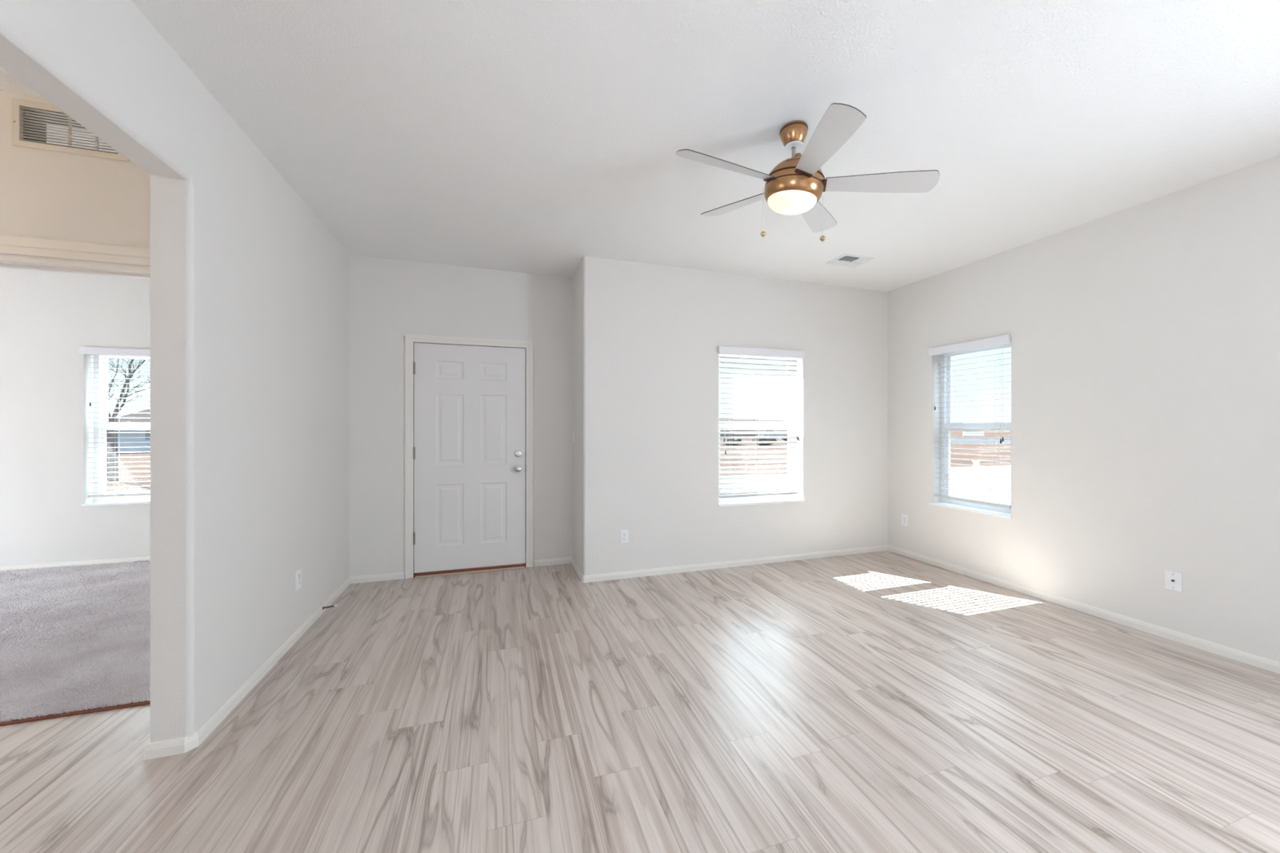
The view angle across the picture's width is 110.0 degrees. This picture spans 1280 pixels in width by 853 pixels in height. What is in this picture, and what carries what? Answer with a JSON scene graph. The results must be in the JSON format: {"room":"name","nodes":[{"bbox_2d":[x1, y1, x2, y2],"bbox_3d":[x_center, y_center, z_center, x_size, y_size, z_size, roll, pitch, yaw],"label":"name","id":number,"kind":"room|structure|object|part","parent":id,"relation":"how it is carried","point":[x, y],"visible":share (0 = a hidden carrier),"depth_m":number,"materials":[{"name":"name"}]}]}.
{"room":"empty living room","nodes":[
{"label":"empty living room","id":0,"kind":"room"},
{"bbox_2d":[0,267,150,566],"bbox_3d":[-4.995,-0.068,4.340,4.526,2.743,0.170,0,0,-18],"label":"wall","id":1,"kind":"structure","parent":0,"point":[46,317],"depth_m":4.13,"materials":[{"name":"white paint"}]},
{"bbox_2d":[0,555,150,571],"bbox_3d":[-5.029,1.275,4.234,4.396,0.058,0.012,0,0,-18],"label":"baseboard","id":2,"kind":"structure","parent":1,"relation":"attached to","point":[77,563],"depth_m":4.16,"materials":[{"name":"white paint"}]},
{"bbox_2d":[80,355,150,506],"bbox_3d":[-4.781,0.002,4.399,0.940,1.467,0.183,0,0,-18],"label":"window","id":3,"kind":"structure","parent":1,"relation":"in","point":[101,424],"depth_m":4.32,"materials":[{"name":"white plastic"}]},
{"bbox_2d":[79,346,150,497],"bbox_3d":[-4.768,-0.044,4.337,0.930,1.408,0.087,0,0,-18],"label":"window blind","id":4,"kind":"object","parent":3,"relation":"attached to","point":[82,350],"visible":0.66,"depth_m":4.26,"materials":[{"name":"white plastic"}]},
{"bbox_3d":[-5.147,-0.459,4.197,0.002,0.455,0.002,0,0,-18],"label":"pull cord","id":5,"kind":"part","parent":4,"relation":"part of","materials":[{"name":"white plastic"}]},
{"bbox_3d":[-4.781,0.649,4.351,0.846,0.022,0.046,0,0,-18],"label":"rail","id":6,"kind":"part","parent":4,"relation":"part of","materials":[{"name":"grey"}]},
{"bbox_3d":[-4.771,0.725,4.370,0.940,0.021,0.121,0,0,-18],"label":"sill","id":7,"kind":"part","parent":3,"relation":"part of","materials":[{"name":"white plastic"}]},
{"bbox_3d":[-4.796,0.318,4.446,0.836,0.717,0.024,0,0,-18],"label":"sash","id":8,"kind":"part","parent":3,"relation":"part of","materials":[{"name":"white plastic"}]},
{"bbox_3d":[-4.804,-0.331,4.470,0.836,0.717,0.022,0,0,-18],"label":"sash","id":9,"kind":"part","parent":3,"relation":"part of","materials":[{"name":"white plastic"}]},
{"bbox_2d":[0,89,150,268],"bbox_3d":[-4.160,-0.068,1.513,4.396,2.743,0.115,0,0,-18],"label":"wall","id":10,"kind":"structure","parent":0,"point":[45,194],"depth_m":1.98,"materials":[{"name":"beige paint"}]},
{"bbox_2d":[11,97,128,161],"bbox_3d":[-2.523,-1.308,2.031,0.384,0.201,0.125,0,0,-18],"label":"air vent","id":11,"kind":"object","parent":10,"relation":"in","point":[34,122],"visible":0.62,"depth_m":1.96,"materials":[{"name":"white metal"}]},
{"bbox_2d":[0,235,150,266],"bbox_3d":[-3.043,0.244,1.801,2.030,2.120,0.016,0,0,-18],"label":"trim","id":12,"kind":"structure","parent":10,"relation":"attached to","point":[13,245],"depth_m":1.97,"materials":[{"name":"white paint"}]},
{"bbox_2d":[0,255,150,279],"bbox_3d":[-3.063,0.286,1.864,1.900,2.035,0.115,0,0,-18],"label":"trim","id":13,"kind":"structure","parent":10,"relation":"attached to","point":[11,262],"depth_m":2.00,"materials":[{"name":"white paint"}]},
{"bbox_2d":[0,0,349,742],"bbox_3d":[-1.343,-0.068,0.133,0.130,2.743,10.070,0,0,-18],"label":"wall","id":14,"kind":"structure","parent":0,"point":[250,289],"depth_m":1.98,"materials":[{"name":"white paint"}]},
{"bbox_2d":[143,576,350,759],"bbox_3d":[-2.180,1.275,2.750,0.155,0.058,2.042,0,0,-18],"label":"baseboard","id":15,"kind":"structure","parent":14,"relation":"attached to","point":[162,748],"depth_m":2.07,"materials":[{"name":"white paint"}]},
{"bbox_2d":[295,568,301,590],"bbox_3d":[-2.116,0.942,2.780,0.009,0.116,0.072,0,0,-18],"label":"wall outlet","id":16,"kind":"object","parent":14,"relation":"attached to","point":[298,573],"visible":1,"depth_m":2.77,"materials":[{"name":"white plastic"}]},
{"bbox_2d":[322,604,337,609],"bbox_3d":[-2.183,1.266,3.157,0.087,0.026,0.021,0,0,-18],"label":"door stop","id":17,"kind":"object","parent":14,"relation":"attached to","point":[333,606],"visible":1,"depth_m":3.15,"materials":[{"name":"silver metal"}]},
{"bbox_2d":[349,254,572,576],"bbox_3d":[-1.565,-0.068,4.107,1.907,2.743,0.170,0,0,-18],"label":"wall","id":18,"kind":"structure","parent":0,"point":[389,300],"depth_m":3.91,"materials":[{"name":"white paint"}]},
{"bbox_2d":[349,571,404,583],"bbox_3d":[-2.228,1.275,3.800,0.417,0.058,0.012,0,0,-18],"label":"baseboard","id":19,"kind":"structure","parent":18,"relation":"attached to","point":[395,575],"depth_m":3.80,"materials":[{"name":"white paint"}]},
{"bbox_2d":[404,333,533,578],"bbox_3d":[-1.531,0.250,4.086,1.076,2.108,0.232,0,0,-18],"label":"door","id":20,"kind":"structure","parent":18,"relation":"in","point":[468,402],"depth_m":4.03,"materials":[{"name":"white paint"}]},
{"bbox_3d":[-1.123,0.384,4.131,0.065,0.065,0.068,0,0,-18],"label":"knob","id":21,"kind":"part","parent":20,"relation":"part of","materials":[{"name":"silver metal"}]},
{"bbox_2d":[0,551,1279,852],"bbox_3d":[-1.006,1.404,0.224,10.020,0.200,10.440,0,0,-18],"label":"floor","id":22,"kind":"structure","parent":0,"point":[881,701],"depth_m":1.92,"materials":[{"name":"beige laminate"}]},
{"bbox_2d":[0,700,150,726],"bbox_3d":[-3.067,1.299,1.879,1.900,0.009,0.027,0,0,-18],"label":"trim","id":23,"kind":"structure","parent":22,"relation":"on","point":[145,702],"depth_m":2.03,"materials":[{"name":"brown wood"}]},
{"bbox_2d":[0,560,150,722],"bbox_3d":[-4.600,1.298,2.889,4.396,0.009,2.835,0,0,-18],"label":"carpet","id":24,"kind":"object","parent":22,"relation":"on","point":[73,638],"visible":0.44,"depth_m":2.72,"materials":[{"name":"grey carpet"}]},
{"bbox_2d":[0,0,1279,291],"bbox_3d":[-1.006,-1.539,0.224,10.020,0.200,10.440,0,0,-18],"label":"ceiling","id":25,"kind":"structure","parent":0,"point":[528,136],"depth_m":2.06,"materials":[{"name":"white paint"}]},
{"bbox_2d":[675,102,939,241],"bbox_3d":[0.699,-1.167,2.146,1.119,0.545,1.156,0,0,-18],"label":"ceiling fan","id":26,"kind":"object","parent":25,"relation":"hanging from","point":[796,185],"visible":1,"depth_m":2.05,"materials":[{"name":"white wood"}]},
{"bbox_3d":[0.390,-1.200,2.045,0.469,0.080,0.128,0,0,-18],"label":"blade","id":27,"kind":"part","parent":26,"relation":"part of","materials":[{"name":"white wood"}]},
{"bbox_3d":[0.528,-1.219,2.460,0.133,0.088,0.467,0,0,-36],"label":"blade","id":28,"kind":"part","parent":26,"relation":"part of","materials":[{"name":"white wood"}]},
{"bbox_3d":[0.625,-1.173,2.124,0.048,0.041,0.076,0,0,-18],"label":"blade arm","id":29,"kind":"part","parent":26,"relation":"part of","materials":[{"name":"brown metal"}]},
{"bbox_3d":[0.734,-1.079,2.167,0.228,0.072,0.227,0,0,-18],"label":"lamp shade","id":30,"kind":"part","parent":26,"relation":"part of","materials":[{"name":"white glass"}]},
{"bbox_3d":[0.739,-1.153,2.038,0.077,0.041,0.046,0,0,-1],"label":"blade arm","id":31,"kind":"part","parent":26,"relation":"part of","materials":[{"name":"brown metal"}]},
{"bbox_3d":[0.963,-1.169,2.461,0.135,0.018,0.469,0,0,36],"label":"blade","id":32,"kind":"part","parent":26,"relation":"part of","materials":[{"name":"white"}]},
{"bbox_3d":[0.879,-1.019,2.159,0.003,0.194,0.003,0,0,-18],"label":"pull chain","id":33,"kind":"part","parent":26,"relation":"part of","materials":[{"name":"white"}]},
{"bbox_3d":[0.857,-1.147,2.122,0.046,0.033,0.080,0,0,16],"label":"blade arm","id":34,"kind":"part","parent":26,"relation":"part of","materials":[{"name":"brown metal"}]},
{"bbox_3d":[0.739,-1.130,1.790,0.128,0.082,0.469,0,0,1],"label":"blade","id":35,"kind":"part","parent":26,"relation":"part of","materials":[{"name":"white wood"}]},
{"bbox_3d":[1.093,-1.115,2.046,0.467,0.086,0.133,0,0,18],"label":"blade","id":36,"kind":"part","parent":26,"relation":"part of","materials":[{"name":"white wood"}]},
{"bbox_2d":[826,253,874,267],"bbox_3d":[1.813,-1.434,3.870,0.310,0.011,0.230,0,0,-18],"label":"ceiling vent","id":37,"kind":"object","parent":25,"relation":"in","point":[846,260],"visible":1,"depth_m":3.85,"materials":[{"name":"white metal"}]},
{"bbox_2d":[572,256,887,575],"bbox_3d":[1.043,-0.068,4.641,3.427,2.743,0.742,0,0,-18],"label":"wall","id":38,"kind":"structure","parent":0,"point":[646,338],"depth_m":4.11,"materials":[{"name":"white paint"}]},
{"bbox_2d":[620,529,628,543],"bbox_3d":[-0.135,0.942,3.870,0.072,0.116,0.009,0,0,-18],"label":"wall outlet","id":39,"kind":"object","parent":38,"relation":"attached to","point":[624,533],"visible":1,"depth_m":3.87,"materials":[{"name":"white plastic"}]},
{"bbox_2d":[534,544,887,582],"bbox_3d":[0.820,1.275,4.474,3.614,0.058,0.584,0,0,-18],"label":"baseboard","id":40,"kind":"structure","parent":38,"relation":"attached to","point":[678,569],"depth_m":4.20,"materials":[{"name":"white paint"}]},
{"bbox_2d":[717,354,804,506],"bbox_3d":[1.148,0.002,4.364,0.948,1.467,0.183,0,0,-18],"label":"window","id":41,"kind":"structure","parent":38,"relation":"in","point":[751,500],"depth_m":4.41,"materials":[{"name":"white plastic"}]},
{"bbox_3d":[1.125,-0.331,4.435,0.844,0.717,0.022,0,0,-18],"label":"sash","id":42,"kind":"part","parent":41,"relation":"part of","materials":[{"name":"white plastic"}]},
{"bbox_3d":[1.133,0.318,4.411,0.844,0.717,0.024,0,0,-18],"label":"sash","id":43,"kind":"part","parent":41,"relation":"part of","materials":[{"name":"white plastic"}]},
{"bbox_2d":[717,346,804,497],"bbox_3d":[1.161,-0.044,4.302,0.938,1.408,0.087,0,0,-18],"label":"window blind","id":44,"kind":"object","parent":41,"relation":"attached to","point":[726,350],"visible":0.99,"depth_m":4.30,"materials":[{"name":"white plastic"}]},
{"bbox_3d":[1.148,0.649,4.316,0.854,0.022,0.041,0,0,-18],"label":"rail","id":45,"kind":"part","parent":44,"relation":"part of","materials":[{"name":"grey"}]},
{"bbox_3d":[1.157,0.725,4.335,0.948,0.021,0.121,0,0,-18],"label":"sill","id":46,"kind":"part","parent":41,"relation":"part of","materials":[{"name":"white plastic"}]},
{"bbox_2d":[887,155,1279,662],"bbox_3d":[3.960,-0.068,0.862,0.170,2.743,8.232,0,0,-18],"label":"wall","id":47,"kind":"structure","parent":0,"point":[1145,336],"depth_m":2.94,"materials":[{"name":"white paint"}]},
{"bbox_2d":[901,513,907,526],"bbox_3d":[2.687,0.942,4.552,0.009,0.116,0.072,0,0,-18],"label":"wall outlet","id":48,"kind":"object","parent":47,"relation":"attached to","point":[904,517],"visible":1,"depth_m":4.55,"materials":[{"name":"white plastic"}]},
{"bbox_2d":[929,343,1012,519],"bbox_3d":[2.959,0.002,3.964,0.183,1.467,0.710,0,0,-18],"label":"window","id":49,"kind":"structure","parent":47,"relation":"in","point":[945,427],"depth_m":4.24,"materials":[{"name":"white plastic"}]},
{"bbox_2d":[928,334,1011,508],"bbox_3d":[2.897,-0.044,3.951,0.087,1.408,0.700,0,0,-18],"label":"window blind","id":50,"kind":"object","parent":49,"relation":"attached to","point":[1006,339],"visible":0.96,"depth_m":3.86,"materials":[{"name":"white plastic"}]},
{"bbox_3d":[2.787,-0.441,4.234,0.002,0.490,0.002,0,0,-18],"label":"pull cord","id":51,"kind":"part","parent":50,"relation":"part of","materials":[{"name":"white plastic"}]},
{"bbox_3d":[2.916,0.649,3.951,0.046,0.022,0.657,0,0,-18],"label":"rail","id":52,"kind":"part","parent":50,"relation":"part of","materials":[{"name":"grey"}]},
{"bbox_3d":[2.981,-0.017,3.745,0.052,1.329,0.002,0,0,-18],"label":"ladder cord","id":53,"kind":"part","parent":50,"relation":"part of","materials":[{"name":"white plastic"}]},
{"bbox_3d":[2.968,-0.301,3.668,0.002,0.770,0.002,0,0,-18],"label":"pull cord","id":54,"kind":"part","parent":50,"relation":"part of","materials":[{"name":"white fabric"}]},
{"bbox_3d":[2.930,0.725,3.954,0.121,0.021,0.710,0,0,-18],"label":"sill","id":55,"kind":"part","parent":49,"relation":"part of","materials":[{"name":"white plastic"}]},
{"bbox_3d":[3.006,0.318,3.979,0.024,0.717,0.606,0,0,-18],"label":"sash","id":56,"kind":"part","parent":49,"relation":"part of","materials":[{"name":"white plastic"}]},
{"bbox_3d":[3.030,-0.331,3.987,0.022,0.717,0.606,0,0,-18],"label":"sash","id":57,"kind":"part","parent":49,"relation":"part of","materials":[{"name":"white plastic"}]},
{"bbox_2d":[887,544,1279,674],"bbox_3d":[3.873,1.275,0.835,0.012,0.058,8.232,0,0,-18],"label":"baseboard","id":58,"kind":"structure","parent":47,"relation":"attached to","point":[1265,664],"depth_m":3.00,"materials":[{"name":"white paint"}]},
{"bbox_2d":[1164,569,1182,592],"bbox_3d":[3.261,0.941,2.743,0.017,0.116,0.072,0,0,-18],"label":"cable plate","id":59,"kind":"object","parent":47,"relation":"attached to","point":[1173,580],"visible":1,"depth_m":2.74,"materials":[{"name":"white plastic"}]},
{"label":"outside","id":60,"kind":"structure","parent":0,"visible":0},
{"bbox_2d":[106,430,1010,493],"bbox_3d":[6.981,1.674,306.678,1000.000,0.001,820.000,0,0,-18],"label":"fence","id":61,"kind":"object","parent":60,"point":[988,433],"depth_m":22.98,"materials":[{"name":"brown wood"}]},
{"bbox_2d":[106,358,150,476],"bbox_3d":[-17.386,-1.594,15.197,3.928,6.643,1.686,0,0,-4],"label":"bare tree","id":62,"kind":"object","parent":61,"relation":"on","point":[109,433],"visible":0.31,"depth_m":14.99,"materials":[{"name":"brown plant"}]},
{"bbox_2d":[115,408,150,452],"bbox_3d":[-33.187,-0.506,37.162,13.800,4.360,9.800,0,0,-44],"label":"house","id":63,"kind":"structure","parent":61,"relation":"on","point":[138,440],"depth_m":30.20,"materials":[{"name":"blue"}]},
{"bbox_2d":[720,439,742,444],"bbox_3d":[8.568,1.268,42.103,2.140,0.831,2.320,0,0,-18],"label":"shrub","id":64,"kind":"object","parent":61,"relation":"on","point":[721,440],"visible":0.47,"depth_m":41.48,"materials":[{"name":"plant"}]},
{"bbox_2d":[719,418,759,436],"bbox_3d":[10.392,0.144,72.609,16.800,3.060,7.800,0,0,7],"label":"house","id":65,"kind":"structure","parent":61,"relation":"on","point":[720,420],"depth_m":68.75,"materials":[{"name":"beige paint"}]},
{"bbox_2d":[751,434,777,445],"bbox_3d":[11.565,1.169,41.747,2.293,1.030,2.148,0,0,1],"label":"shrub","id":66,"kind":"object","parent":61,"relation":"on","point":[759,435],"visible":0.5,"depth_m":41.08,"materials":[{"name":"plant"}]},
{"bbox_2d":[757,420,787,435],"bbox_3d":[24.150,0.194,85.404,18.800,2.960,7.800,0,0,7],"label":"house","id":67,"kind":"structure","parent":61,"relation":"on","point":[772,434],"depth_m":81.96,"materials":[{"name":"grey"}]},
{"bbox_2d":[963,430,983,435],"bbox_3d":[67.544,0.694,90.872,4.000,1.960,3.800,0,0,32],"label":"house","id":68,"kind":"structure","parent":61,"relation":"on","point":[964,431],"depth_m":89.64,"materials":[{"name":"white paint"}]},
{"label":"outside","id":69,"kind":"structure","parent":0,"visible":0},
{"bbox_2d":[720,465,1010,504],"bbox_3d":[17.350,1.679,9.481,41.174,0.090,19.500,0,0,-18],"label":"ground","id":70,"kind":"structure","parent":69,"point":[980,468],"depth_m":13.00,"materials":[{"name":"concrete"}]},
{"bbox_2d":[972,461,980,488],"bbox_3d":[8.908,1.284,11.875,0.120,0.780,0.120,0,0,-18],"label":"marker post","id":71,"kind":"object","parent":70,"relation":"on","point":[975,463],"visible":0.71,"depth_m":11.84,"materials":[{"name":"white paint"}]},
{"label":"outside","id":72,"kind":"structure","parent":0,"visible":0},
{"bbox_2d":[969,419,1011,422],"bbox_3d":[116.668,-4.841,318.949,579.760,13.049,463.391,0,0,-18],"label":"hills","id":73,"kind":"structure","parent":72,"point":[1001,421],"depth_m":357.54,"materials":[{"name":"white"}]},
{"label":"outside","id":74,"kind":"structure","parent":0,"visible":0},
{"bbox_2d":[775,437,1010,443],"bbox_3d":[43.455,1.664,61.128,334.400,0.001,432.800,0,0,-18],"label":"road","id":75,"kind":"structure","parent":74,"point":[959,439],"depth_m":57.15,"materials":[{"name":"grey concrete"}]}
]}

